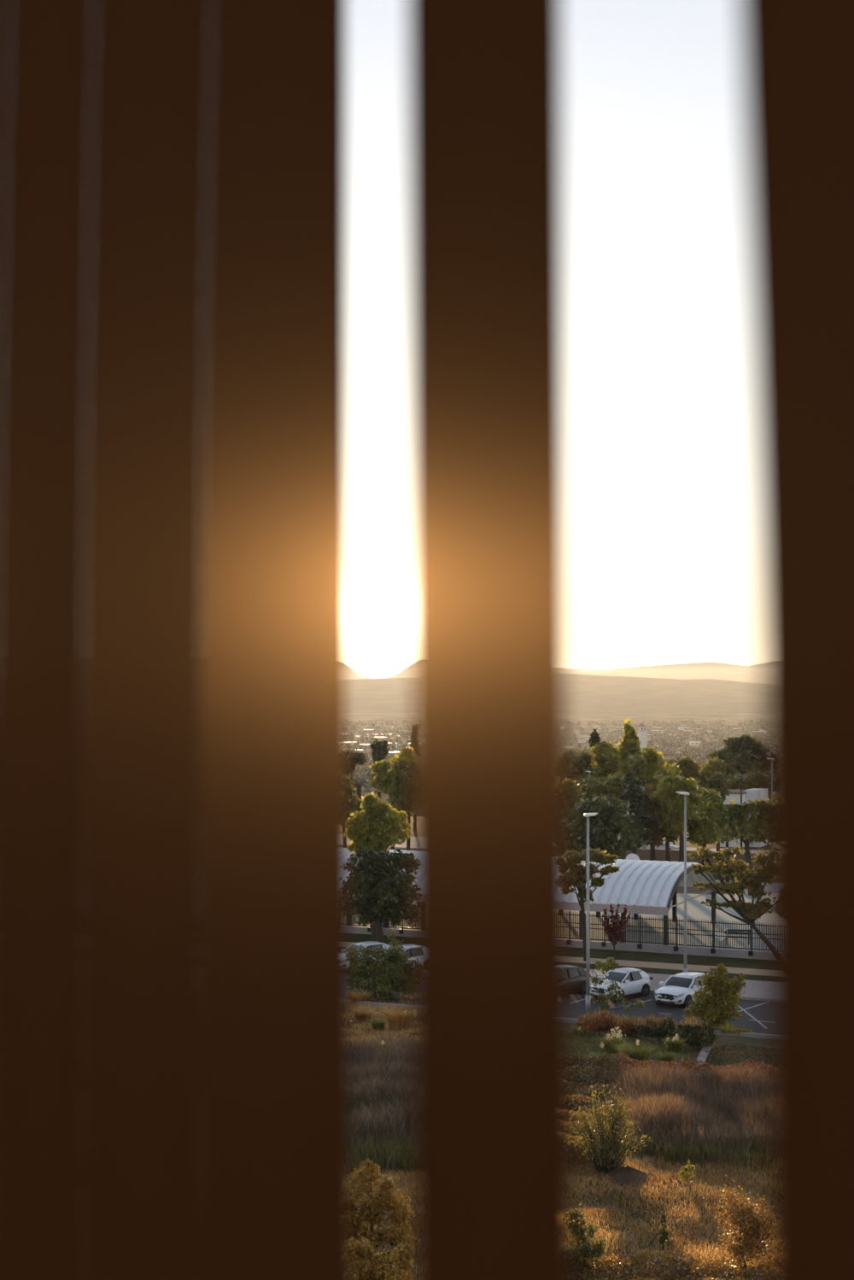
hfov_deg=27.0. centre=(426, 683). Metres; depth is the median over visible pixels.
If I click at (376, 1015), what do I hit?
grass
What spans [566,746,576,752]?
house
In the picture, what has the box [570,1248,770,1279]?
grass
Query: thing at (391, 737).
house
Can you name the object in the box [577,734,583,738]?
house
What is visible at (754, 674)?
hill
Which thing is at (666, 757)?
house
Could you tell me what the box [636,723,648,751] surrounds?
tower
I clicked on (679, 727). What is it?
house
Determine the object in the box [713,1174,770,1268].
shrub
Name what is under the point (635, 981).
car
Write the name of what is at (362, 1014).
clump
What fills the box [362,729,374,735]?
house
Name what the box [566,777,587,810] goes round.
broadleaf tree
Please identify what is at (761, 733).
house
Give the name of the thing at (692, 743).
house
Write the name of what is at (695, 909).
fence
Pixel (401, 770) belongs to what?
broadleaf tree
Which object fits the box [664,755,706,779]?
broadleaf tree
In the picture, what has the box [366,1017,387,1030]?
clump
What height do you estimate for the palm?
8.401 m
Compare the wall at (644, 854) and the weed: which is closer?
the weed
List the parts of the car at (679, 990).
cabin glass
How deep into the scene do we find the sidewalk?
99.42 m
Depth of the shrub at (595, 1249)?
44.09 m
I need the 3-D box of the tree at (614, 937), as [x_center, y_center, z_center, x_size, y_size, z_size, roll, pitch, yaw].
[11.092,14.992,104.107,1.602,4.138,1.026,0,0,0]
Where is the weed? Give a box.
[677,1160,695,1184]
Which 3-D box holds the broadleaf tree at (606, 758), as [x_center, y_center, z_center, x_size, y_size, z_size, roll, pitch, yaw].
[19.194,11.702,192.496,5.957,11.196,4.895,0,0,0]
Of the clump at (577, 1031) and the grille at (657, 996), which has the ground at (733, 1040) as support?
the clump at (577, 1031)
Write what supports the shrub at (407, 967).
on the ground at (733, 1040)
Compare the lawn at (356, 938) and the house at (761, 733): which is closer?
the lawn at (356, 938)
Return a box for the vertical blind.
[0,0,853,1279]
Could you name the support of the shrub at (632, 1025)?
on the ground at (733, 1040)
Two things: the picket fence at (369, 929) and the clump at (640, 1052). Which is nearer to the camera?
the clump at (640, 1052)
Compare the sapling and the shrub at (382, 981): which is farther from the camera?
the sapling
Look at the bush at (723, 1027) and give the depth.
85.90 m
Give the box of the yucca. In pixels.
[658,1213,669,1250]
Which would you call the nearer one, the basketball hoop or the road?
the basketball hoop
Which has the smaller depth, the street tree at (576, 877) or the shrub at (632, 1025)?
the shrub at (632, 1025)
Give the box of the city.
[199,718,765,782]
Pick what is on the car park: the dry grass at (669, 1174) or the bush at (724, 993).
the bush at (724, 993)
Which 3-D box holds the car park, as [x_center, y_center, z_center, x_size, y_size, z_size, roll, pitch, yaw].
[11.309,17.147,93.011,115.000,0.306,9.939,0,0,24]
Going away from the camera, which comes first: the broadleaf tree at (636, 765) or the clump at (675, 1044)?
the clump at (675, 1044)
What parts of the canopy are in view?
roof panel, roof panel, roof panel, roof panel, roof panel, roof panel, roof panel, roof panel, roof panel, roof panel, roof panel, roof panel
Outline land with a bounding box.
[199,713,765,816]
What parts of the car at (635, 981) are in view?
cabin glass, sill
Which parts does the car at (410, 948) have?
cabin glass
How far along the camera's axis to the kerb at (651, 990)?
95.26 m
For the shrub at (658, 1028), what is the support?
on the ground at (733, 1040)
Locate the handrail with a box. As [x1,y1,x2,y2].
[710,927,727,947]
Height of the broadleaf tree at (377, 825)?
10.168 m
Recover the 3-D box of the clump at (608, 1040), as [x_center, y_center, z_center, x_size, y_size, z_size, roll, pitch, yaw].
[8.417,16.124,80.571,1.623,1.234,1.634,0,0,0]
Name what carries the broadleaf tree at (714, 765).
on the ground at (733, 1040)
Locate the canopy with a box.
[346,848,717,945]
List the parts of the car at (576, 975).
sill, cabin glass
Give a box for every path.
[347,941,768,976]
[694,1046,711,1068]
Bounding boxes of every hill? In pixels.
[82,673,764,713]
[346,662,763,683]
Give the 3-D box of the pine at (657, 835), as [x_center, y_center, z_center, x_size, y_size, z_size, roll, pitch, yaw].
[20.158,12.926,157.967,3.312,8.869,3.015,0,0,0]
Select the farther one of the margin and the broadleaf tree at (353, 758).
the broadleaf tree at (353, 758)
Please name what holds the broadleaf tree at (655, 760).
on the ground at (733, 1040)
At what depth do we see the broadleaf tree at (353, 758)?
234.10 m
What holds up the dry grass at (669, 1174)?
on the ground at (733, 1040)
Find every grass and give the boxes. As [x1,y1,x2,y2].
[347,993,414,1049]
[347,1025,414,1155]
[348,1161,415,1279]
[568,1030,691,1069]
[568,1052,632,1163]
[569,1149,770,1279]
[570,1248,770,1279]
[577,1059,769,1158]
[582,1185,696,1253]
[705,1043,768,1069]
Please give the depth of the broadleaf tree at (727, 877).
149.83 m
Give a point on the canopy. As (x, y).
(646, 883)
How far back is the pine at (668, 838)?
160.82 m
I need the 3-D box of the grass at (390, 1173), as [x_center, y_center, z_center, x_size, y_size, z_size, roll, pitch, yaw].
[-1.323,14.743,47.880,4.470,1.187,16.090,0,0,0]
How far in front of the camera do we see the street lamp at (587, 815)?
91.95 m
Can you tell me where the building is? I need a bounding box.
[719,788,766,847]
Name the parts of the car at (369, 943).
cabin glass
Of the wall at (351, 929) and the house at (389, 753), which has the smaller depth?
the wall at (351, 929)
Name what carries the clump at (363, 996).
on the ground at (733, 1040)
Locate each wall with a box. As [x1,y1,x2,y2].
[347,925,768,959]
[619,847,759,868]
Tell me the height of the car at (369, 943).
1.545 m
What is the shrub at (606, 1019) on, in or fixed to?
on the ground at (733, 1040)
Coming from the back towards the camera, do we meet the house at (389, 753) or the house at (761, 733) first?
the house at (761, 733)
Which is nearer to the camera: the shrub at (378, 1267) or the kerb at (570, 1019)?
the shrub at (378, 1267)
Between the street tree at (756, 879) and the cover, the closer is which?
the cover
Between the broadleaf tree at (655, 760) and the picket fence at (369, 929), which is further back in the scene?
the broadleaf tree at (655, 760)
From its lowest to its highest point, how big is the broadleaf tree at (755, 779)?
8.217 m
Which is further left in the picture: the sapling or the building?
the sapling
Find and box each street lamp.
[583,812,597,1011]
[676,791,689,971]
[738,774,746,852]
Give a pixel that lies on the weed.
(686, 1169)
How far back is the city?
2254.45 m
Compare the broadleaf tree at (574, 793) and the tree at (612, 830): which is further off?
the broadleaf tree at (574, 793)
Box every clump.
[347,988,374,1002]
[349,1006,377,1022]
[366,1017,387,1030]
[370,1040,390,1053]
[378,1003,414,1032]
[571,1024,586,1036]
[587,1049,606,1056]
[595,1026,630,1053]
[612,1039,660,1061]
[654,1051,677,1063]
[660,1033,689,1052]
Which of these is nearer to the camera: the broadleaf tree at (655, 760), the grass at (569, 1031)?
the grass at (569, 1031)
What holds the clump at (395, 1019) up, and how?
on the ground at (733, 1040)
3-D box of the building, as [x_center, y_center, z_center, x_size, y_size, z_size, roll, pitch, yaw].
[33.021,14.100,186.018,4.350,6.000,4.450,0,0,24]
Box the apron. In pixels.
[351,879,767,951]
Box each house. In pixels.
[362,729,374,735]
[373,736,386,742]
[387,752,398,756]
[389,735,399,739]
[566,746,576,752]
[572,729,579,733]
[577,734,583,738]
[578,738,585,742]
[583,733,590,739]
[650,730,661,735]
[652,726,663,730]
[662,755,676,759]
[677,726,689,730]
[683,730,694,735]
[689,741,701,745]
[692,728,701,733]
[751,730,764,737]
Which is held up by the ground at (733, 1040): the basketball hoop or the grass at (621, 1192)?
the grass at (621, 1192)
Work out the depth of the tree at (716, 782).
177.66 m
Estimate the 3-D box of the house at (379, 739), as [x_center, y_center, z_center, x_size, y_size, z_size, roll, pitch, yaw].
[-55.057,68.066,2088.358,13.315,8.987,10.462,0,0,20]
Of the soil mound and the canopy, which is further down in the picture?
the soil mound
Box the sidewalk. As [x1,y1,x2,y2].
[413,968,768,998]
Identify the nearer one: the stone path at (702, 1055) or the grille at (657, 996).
the stone path at (702, 1055)
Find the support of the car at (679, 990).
on the car park
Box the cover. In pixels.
[618,1052,768,1088]
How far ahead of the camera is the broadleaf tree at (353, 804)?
149.21 m
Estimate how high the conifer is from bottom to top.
9.978 m
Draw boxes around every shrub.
[347,941,414,999]
[348,1157,415,1246]
[349,1235,414,1279]
[382,926,414,994]
[568,1082,649,1174]
[569,1203,609,1272]
[574,1007,628,1035]
[587,968,644,1011]
[617,1013,643,1035]
[639,1014,677,1041]
[671,1014,718,1048]
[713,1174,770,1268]
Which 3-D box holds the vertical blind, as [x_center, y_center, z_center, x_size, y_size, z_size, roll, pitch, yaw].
[0.000,0.020,1.520,4.200,2.840,1.500,0,0,0]
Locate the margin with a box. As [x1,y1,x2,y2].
[351,922,768,951]
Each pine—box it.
[369,737,391,800]
[644,783,666,860]
[663,830,677,861]
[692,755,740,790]
[706,733,765,777]
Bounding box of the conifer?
[616,767,655,853]
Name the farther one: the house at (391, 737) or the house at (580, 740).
the house at (391, 737)
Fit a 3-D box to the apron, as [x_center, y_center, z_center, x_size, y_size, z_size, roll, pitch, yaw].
[27.255,17.125,128.827,115.000,0.350,42.450,0,0,24]
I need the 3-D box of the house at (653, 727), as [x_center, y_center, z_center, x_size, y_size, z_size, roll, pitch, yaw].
[357.123,72.091,2752.365,13.274,8.960,10.430,0,0,-27]
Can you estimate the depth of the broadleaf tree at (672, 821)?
156.33 m
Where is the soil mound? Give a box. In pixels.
[598,1165,660,1187]
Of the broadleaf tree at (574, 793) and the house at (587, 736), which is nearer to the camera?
the broadleaf tree at (574, 793)
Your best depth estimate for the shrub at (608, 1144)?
55.08 m
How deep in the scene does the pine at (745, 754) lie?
206.67 m
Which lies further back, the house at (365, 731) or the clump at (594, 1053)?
the house at (365, 731)
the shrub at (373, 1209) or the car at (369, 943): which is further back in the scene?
the car at (369, 943)
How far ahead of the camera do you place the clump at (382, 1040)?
77.05 m
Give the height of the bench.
0.925 m
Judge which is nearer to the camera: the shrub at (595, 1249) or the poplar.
the shrub at (595, 1249)
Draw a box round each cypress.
[409,725,413,753]
[588,729,601,749]
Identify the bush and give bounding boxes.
[682,963,747,1028]
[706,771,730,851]
[715,1022,755,1034]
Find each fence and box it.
[347,900,767,956]
[351,892,767,947]
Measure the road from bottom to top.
0.300 m
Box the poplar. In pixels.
[614,718,647,777]
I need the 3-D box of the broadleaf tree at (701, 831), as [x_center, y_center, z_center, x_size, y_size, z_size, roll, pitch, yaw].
[25.039,13.290,160.145,4.735,8.139,4.361,0,0,0]
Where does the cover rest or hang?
on the ground at (733, 1040)
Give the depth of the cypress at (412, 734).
204.74 m
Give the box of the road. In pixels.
[346,836,765,853]
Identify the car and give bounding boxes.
[347,941,389,971]
[369,944,414,971]
[567,964,591,993]
[590,967,653,1001]
[640,839,678,849]
[653,971,713,1008]
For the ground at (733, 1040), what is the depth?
54.42 m
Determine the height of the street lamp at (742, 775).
8.544 m
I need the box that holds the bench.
[724,929,749,944]
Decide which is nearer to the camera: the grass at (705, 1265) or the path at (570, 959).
the grass at (705, 1265)
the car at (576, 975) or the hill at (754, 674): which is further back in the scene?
the hill at (754, 674)
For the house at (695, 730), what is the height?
7.762 m
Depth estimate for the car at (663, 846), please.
174.99 m
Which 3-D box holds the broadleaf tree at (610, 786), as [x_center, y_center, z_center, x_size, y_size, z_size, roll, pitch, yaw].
[17.522,12.974,171.962,7.802,8.772,6.853,0,0,0]
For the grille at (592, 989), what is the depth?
94.89 m
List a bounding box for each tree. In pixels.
[346,750,368,784]
[346,777,362,827]
[346,791,413,937]
[346,847,414,942]
[365,746,413,849]
[383,753,413,850]
[566,748,601,781]
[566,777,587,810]
[566,794,652,859]
[566,847,619,961]
[575,771,642,803]
[589,740,620,779]
[602,903,631,969]
[625,753,663,791]
[641,745,682,778]
[648,773,709,862]
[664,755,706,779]
[686,785,728,865]
[686,845,767,946]
[713,797,766,895]
[717,812,733,882]
[724,768,765,789]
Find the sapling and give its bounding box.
[595,957,619,975]
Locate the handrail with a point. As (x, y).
(727, 927)
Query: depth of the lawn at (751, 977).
103.93 m
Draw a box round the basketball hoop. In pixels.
[625,853,639,859]
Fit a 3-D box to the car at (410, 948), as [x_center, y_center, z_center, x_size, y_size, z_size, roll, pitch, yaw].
[-1.508,16.267,104.777,4.125,1.545,2.092,0,0,-40]
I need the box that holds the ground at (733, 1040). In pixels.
[82,816,770,1279]
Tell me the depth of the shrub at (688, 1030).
80.71 m
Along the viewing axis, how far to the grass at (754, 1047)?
79.57 m
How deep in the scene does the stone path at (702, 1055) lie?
79.32 m
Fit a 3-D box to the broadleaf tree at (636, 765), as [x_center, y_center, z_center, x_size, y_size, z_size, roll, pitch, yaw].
[22.270,12.170,176.207,5.373,10.380,4.394,0,0,0]
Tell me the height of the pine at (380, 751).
10.581 m
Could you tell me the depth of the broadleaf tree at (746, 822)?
141.20 m
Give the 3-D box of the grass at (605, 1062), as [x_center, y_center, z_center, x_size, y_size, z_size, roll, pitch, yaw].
[5.112,15.473,66.212,7.051,1.822,20.199,0,0,0]
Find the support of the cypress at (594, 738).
on the ground at (733, 1040)
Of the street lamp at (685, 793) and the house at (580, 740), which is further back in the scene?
the house at (580, 740)
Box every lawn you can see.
[347,933,768,970]
[347,947,768,981]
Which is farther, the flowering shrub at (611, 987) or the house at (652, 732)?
the house at (652, 732)
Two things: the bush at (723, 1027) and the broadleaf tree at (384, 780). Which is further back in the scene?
the broadleaf tree at (384, 780)
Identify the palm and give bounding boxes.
[350,778,377,799]
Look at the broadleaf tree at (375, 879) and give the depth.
112.35 m
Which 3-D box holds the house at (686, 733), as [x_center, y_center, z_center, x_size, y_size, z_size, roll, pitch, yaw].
[365.604,70.790,2479.116,13.257,8.948,10.416,0,0,21]
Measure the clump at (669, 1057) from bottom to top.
0.536 m
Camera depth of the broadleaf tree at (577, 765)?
185.06 m
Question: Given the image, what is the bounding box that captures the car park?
[347,970,768,1034]
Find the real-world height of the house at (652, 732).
8.489 m
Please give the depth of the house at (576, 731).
2652.51 m
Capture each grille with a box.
[590,987,606,993]
[654,993,677,999]
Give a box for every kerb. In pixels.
[347,969,768,1001]
[347,999,768,1039]
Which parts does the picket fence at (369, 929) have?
rail, rail, post, rail, post, post, rail, post, post, post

